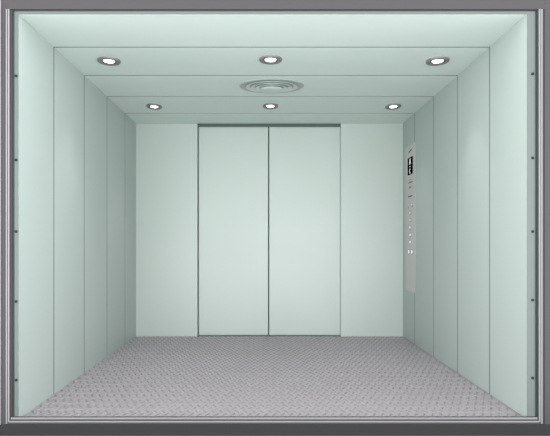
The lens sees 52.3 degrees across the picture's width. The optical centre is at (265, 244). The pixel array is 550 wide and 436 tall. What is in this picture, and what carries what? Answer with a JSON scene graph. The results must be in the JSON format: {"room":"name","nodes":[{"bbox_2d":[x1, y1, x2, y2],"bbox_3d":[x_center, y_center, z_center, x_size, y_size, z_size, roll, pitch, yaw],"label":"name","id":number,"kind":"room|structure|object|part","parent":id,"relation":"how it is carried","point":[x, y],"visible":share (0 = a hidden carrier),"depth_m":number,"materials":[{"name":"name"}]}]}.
{"room":"elevator interior","nodes":[
{"label":"elevator interior","id":0,"kind":"room"},
{"bbox_2d":[19,15,135,415],"bbox_3d":[-1.500,-0.152,4.897,0.080,2.571,3.185,0,0,0],"label":"wall","id":1,"kind":"structure","parent":0,"point":[77,147],"depth_m":4.12,"materials":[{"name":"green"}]},
{"bbox_2d":[0,0,13,424],"bbox_3d":[-1.641,-0.366,3.292,0.312,2.844,0.019,0,0,0],"label":"trim","id":2,"kind":"structure","parent":1,"relation":"attached to","point":[6,15],"depth_m":3.29,"materials":[{"name":"silver metal"}]},
{"bbox_2d":[14,11,18,415],"bbox_3d":[-1.495,-0.193,3.303,0.070,2.451,0.003,0,0,0],"label":"trim","id":3,"kind":"structure","parent":1,"relation":"attached to","point":[16,15],"depth_m":3.30,"materials":[{"name":"grey metal"}]},
{"bbox_3d":[-1.476,-0.172,3.576,0.032,2.411,0.543,0,0,0],"label":"wall panel","id":4,"kind":"part","parent":1,"relation":"part of","materials":[{"name":"grey paint"}]},
{"bbox_3d":[-1.476,-0.172,4.179,0.032,2.411,0.626,0,0,0],"label":"wall panel","id":5,"kind":"part","parent":1,"relation":"part of","materials":[{"name":"grey paint"}]},
{"bbox_3d":[-1.476,-0.172,4.823,0.032,2.411,0.626,0,0,0],"label":"wall panel","id":6,"kind":"part","parent":1,"relation":"part of","materials":[{"name":"grey paint"}]},
{"bbox_3d":[-1.476,-0.172,5.473,0.032,2.411,0.637,0,0,0],"label":"wall panel","id":7,"kind":"part","parent":1,"relation":"part of","materials":[{"name":"grey paint"}]},
{"bbox_3d":[-1.476,-0.172,6.074,0.032,2.411,0.531,0,0,0],"label":"wall panel","id":8,"kind":"part","parent":1,"relation":"part of","materials":[{"name":"grey paint"}]},
{"bbox_2d":[136,124,402,335],"bbox_3d":[0.040,-0.152,6.355,3.159,2.571,0.130,0,0,0],"label":"wall","id":9,"kind":"structure","parent":0,"point":[167,155],"depth_m":6.29,"materials":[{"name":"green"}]},
{"bbox_3d":[-1.116,-0.163,6.340,0.688,2.391,0.100,0,0,0],"label":"return panel","id":10,"kind":"part","parent":9,"relation":"part of","materials":[{"name":"silver metal"}]},
{"bbox_2d":[199,127,267,334],"bbox_3d":[-0.369,-0.152,6.357,0.787,2.358,0.035,0,0,0],"label":"door","id":11,"kind":"structure","parent":9,"relation":"in","point":[233,161],"depth_m":6.34,"materials":[{"name":"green metal"}]},
{"bbox_3d":[0.035,1.045,6.353,1.613,0.036,0.115,0,0,0],"label":"door sill","id":12,"kind":"part","parent":9,"relation":"part of","materials":[{"name":"grey metal"}]},
{"bbox_2d":[269,127,339,334],"bbox_3d":[0.439,-0.152,6.357,0.807,2.358,0.035,0,0,0],"label":"door","id":13,"kind":"structure","parent":9,"relation":"in","point":[304,162],"depth_m":6.34,"materials":[{"name":"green metal"}]},
{"bbox_3d":[1.190,-0.163,6.340,0.698,2.391,0.100,0,0,0],"label":"return panel","id":14,"kind":"part","parent":9,"relation":"part of","materials":[{"name":"silver metal"}]},
{"bbox_2d":[19,14,526,123],"bbox_3d":[0.040,-1.398,4.897,3.159,0.080,3.185,0,0,0],"label":"ceiling","id":15,"kind":"structure","parent":0,"point":[349,67],"depth_m":4.09,"materials":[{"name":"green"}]},
{"bbox_2d":[97,56,120,65],"bbox_3d":[-1.159,-1.351,4.135,0.168,0.013,0.188,0,0,0],"label":"recessed light","id":16,"kind":"object","parent":15,"relation":"in","point":[105,60],"visible":1,"depth_m":4.12,"materials":[{"name":"grey metal"}]},
{"bbox_2d":[146,104,161,109],"bbox_3d":[-1.098,-1.351,5.500,0.151,0.013,0.207,0,0,0],"label":"recessed light","id":17,"kind":"object","parent":15,"relation":"in","point":[150,106],"visible":1,"depth_m":5.48,"materials":[{"name":"grey"}]},
{"bbox_3d":[0.040,-1.374,6.050,2.999,0.032,0.481,0,0,0],"label":"panel","id":18,"kind":"part","parent":15,"relation":"part of","materials":[{"name":"silver metal"}]},
{"bbox_2d":[259,55,281,64],"bbox_3d":[0.034,-1.351,4.105,0.168,0.013,0.188,0,0,0],"label":"recessed light","id":19,"kind":"object","parent":15,"relation":"in","point":[267,59],"visible":1,"depth_m":4.09,"materials":[{"name":"grey"}]},
{"bbox_2d":[263,103,277,108],"bbox_3d":[0.043,-1.351,5.480,0.151,0.013,0.207,0,0,0],"label":"recessed light","id":20,"kind":"object","parent":15,"relation":"in","point":[267,105],"visible":1,"depth_m":5.46,"materials":[{"name":"grey"}]},
{"bbox_3d":[0.040,-1.374,5.473,2.999,0.032,0.637,0,0,0],"label":"panel","id":21,"kind":"part","parent":15,"relation":"part of","materials":[{"name":"silver metal"}]},
{"bbox_3d":[0.040,-1.374,4.823,2.999,0.032,0.626,0,0,0],"label":"panel","id":22,"kind":"part","parent":15,"relation":"part of","materials":[{"name":"silver metal"}]},
{"bbox_3d":[0.040,-1.374,4.179,2.999,0.032,0.626,0,0,0],"label":"panel","id":23,"kind":"part","parent":15,"relation":"part of","materials":[{"name":"silver metal"}]},
{"bbox_2d":[240,79,303,92],"bbox_3d":[0.048,-1.342,4.800,0.550,0.036,0.429,0,0,0],"label":"ceiling vent","id":24,"kind":"object","parent":15,"relation":"in","point":[259,85],"visible":1,"depth_m":4.76,"materials":[{"name":"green metal"}]},
{"bbox_3d":[0.040,-1.374,3.576,2.999,0.032,0.543,0,0,0],"label":"panel","id":25,"kind":"part","parent":15,"relation":"part of","materials":[{"name":"silver metal"}]},
{"bbox_2d":[385,104,400,109],"bbox_3d":[1.249,-1.351,5.500,0.151,0.013,0.207,0,0,0],"label":"recessed light","id":26,"kind":"object","parent":15,"relation":"in","point":[390,106],"visible":1,"depth_m":5.48,"materials":[{"name":"grey"}]},
{"bbox_2d":[426,56,449,65],"bbox_3d":[1.267,-1.351,4.135,0.168,0.013,0.188,0,0,0],"label":"recessed light","id":27,"kind":"object","parent":15,"relation":"in","point":[440,60],"visible":1,"depth_m":4.12,"materials":[{"name":"grey"}]},
{"bbox_2d":[24,336,521,415],"bbox_3d":[0.040,1.070,4.811,3.059,0.086,3.018,0,0,0],"label":"floor","id":28,"kind":"structure","parent":0,"point":[147,375],"depth_m":4.22,"materials":[{"name":"silver metal"}]},
{"bbox_2d":[403,15,526,415],"bbox_3d":[1.579,-0.152,4.897,0.080,2.571,3.185,0,0,0],"label":"wall","id":29,"kind":"structure","parent":0,"point":[467,310],"depth_m":4.11,"materials":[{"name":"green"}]},
{"bbox_2d":[18,11,526,13],"bbox_3d":[0.040,-1.388,3.303,2.999,0.060,0.003,0,0,0],"label":"trim","id":30,"kind":"structure","parent":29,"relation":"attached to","point":[19,12],"depth_m":3.30,"materials":[{"name":"grey metal"}]},
{"bbox_2d":[0,416,549,434],"bbox_3d":[0.053,1.065,3.292,3.699,0.103,0.017,0,0,0],"label":"door sill","id":31,"kind":"structure","parent":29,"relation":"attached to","point":[17,425],"depth_m":3.28,"materials":[{"name":"grey metal"}]},
{"bbox_2d":[0,435,549,435],"bbox_3d":[0.053,1.142,2.524,3.699,0.050,1.648,0,0,0],"label":"trim","id":32,"kind":"structure","parent":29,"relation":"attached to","point":[0,435],"depth_m":3.27,"materials":[{"name":"grey metal"}]},
{"bbox_2d":[6,0,544,10],"bbox_3d":[0.055,-1.582,3.295,3.164,0.412,0.013,0,0,0],"label":"trim","id":33,"kind":"structure","parent":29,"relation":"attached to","point":[15,5],"depth_m":3.29,"materials":[{"name":"grey paint"}]},
{"bbox_3d":[1.555,-0.174,6.074,0.032,2.408,0.531,0,0,0],"label":"wall panel","id":34,"kind":"part","parent":29,"relation":"part of","materials":[{"name":"grey paint"}]},
{"bbox_2d":[405,142,415,292],"bbox_3d":[1.534,-0.278,5.964,0.008,1.556,0.405,0,0,0],"label":"control panel","id":35,"kind":"object","parent":29,"relation":"attached to","point":[410,152],"visible":1,"depth_m":5.95,"materials":[{"name":"silver metal"}]},
{"bbox_3d":[1.555,-0.174,5.473,0.032,2.408,0.637,0,0,0],"label":"wall panel","id":36,"kind":"part","parent":29,"relation":"part of","materials":[{"name":"grey paint"}]},
{"bbox_3d":[1.555,-0.174,4.823,0.032,2.408,0.626,0,0,0],"label":"wall panel","id":37,"kind":"part","parent":29,"relation":"part of","materials":[{"name":"grey paint"}]},
{"bbox_3d":[1.555,-0.174,4.179,0.032,2.408,0.626,0,0,0],"label":"wall panel","id":38,"kind":"part","parent":29,"relation":"part of","materials":[{"name":"grey paint"}]},
{"bbox_3d":[1.555,-0.174,3.576,0.032,2.408,0.543,0,0,0],"label":"wall panel","id":39,"kind":"part","parent":29,"relation":"part of","materials":[{"name":"grey paint"}]},
{"bbox_2d":[527,11,534,415],"bbox_3d":[1.584,-0.193,3.303,0.090,2.451,0.003,0,0,0],"label":"trim","id":40,"kind":"structure","parent":29,"relation":"attached to","point":[530,14],"depth_m":3.30,"materials":[{"name":"grey metal"}]},
{"bbox_2d":[535,0,549,423],"bbox_3d":[1.745,-0.366,3.292,0.315,2.844,0.017,0,0,0],"label":"trim","id":41,"kind":"structure","parent":29,"relation":"attached to","point":[542,16],"depth_m":3.29,"materials":[{"name":"grey metal"}]}
]}

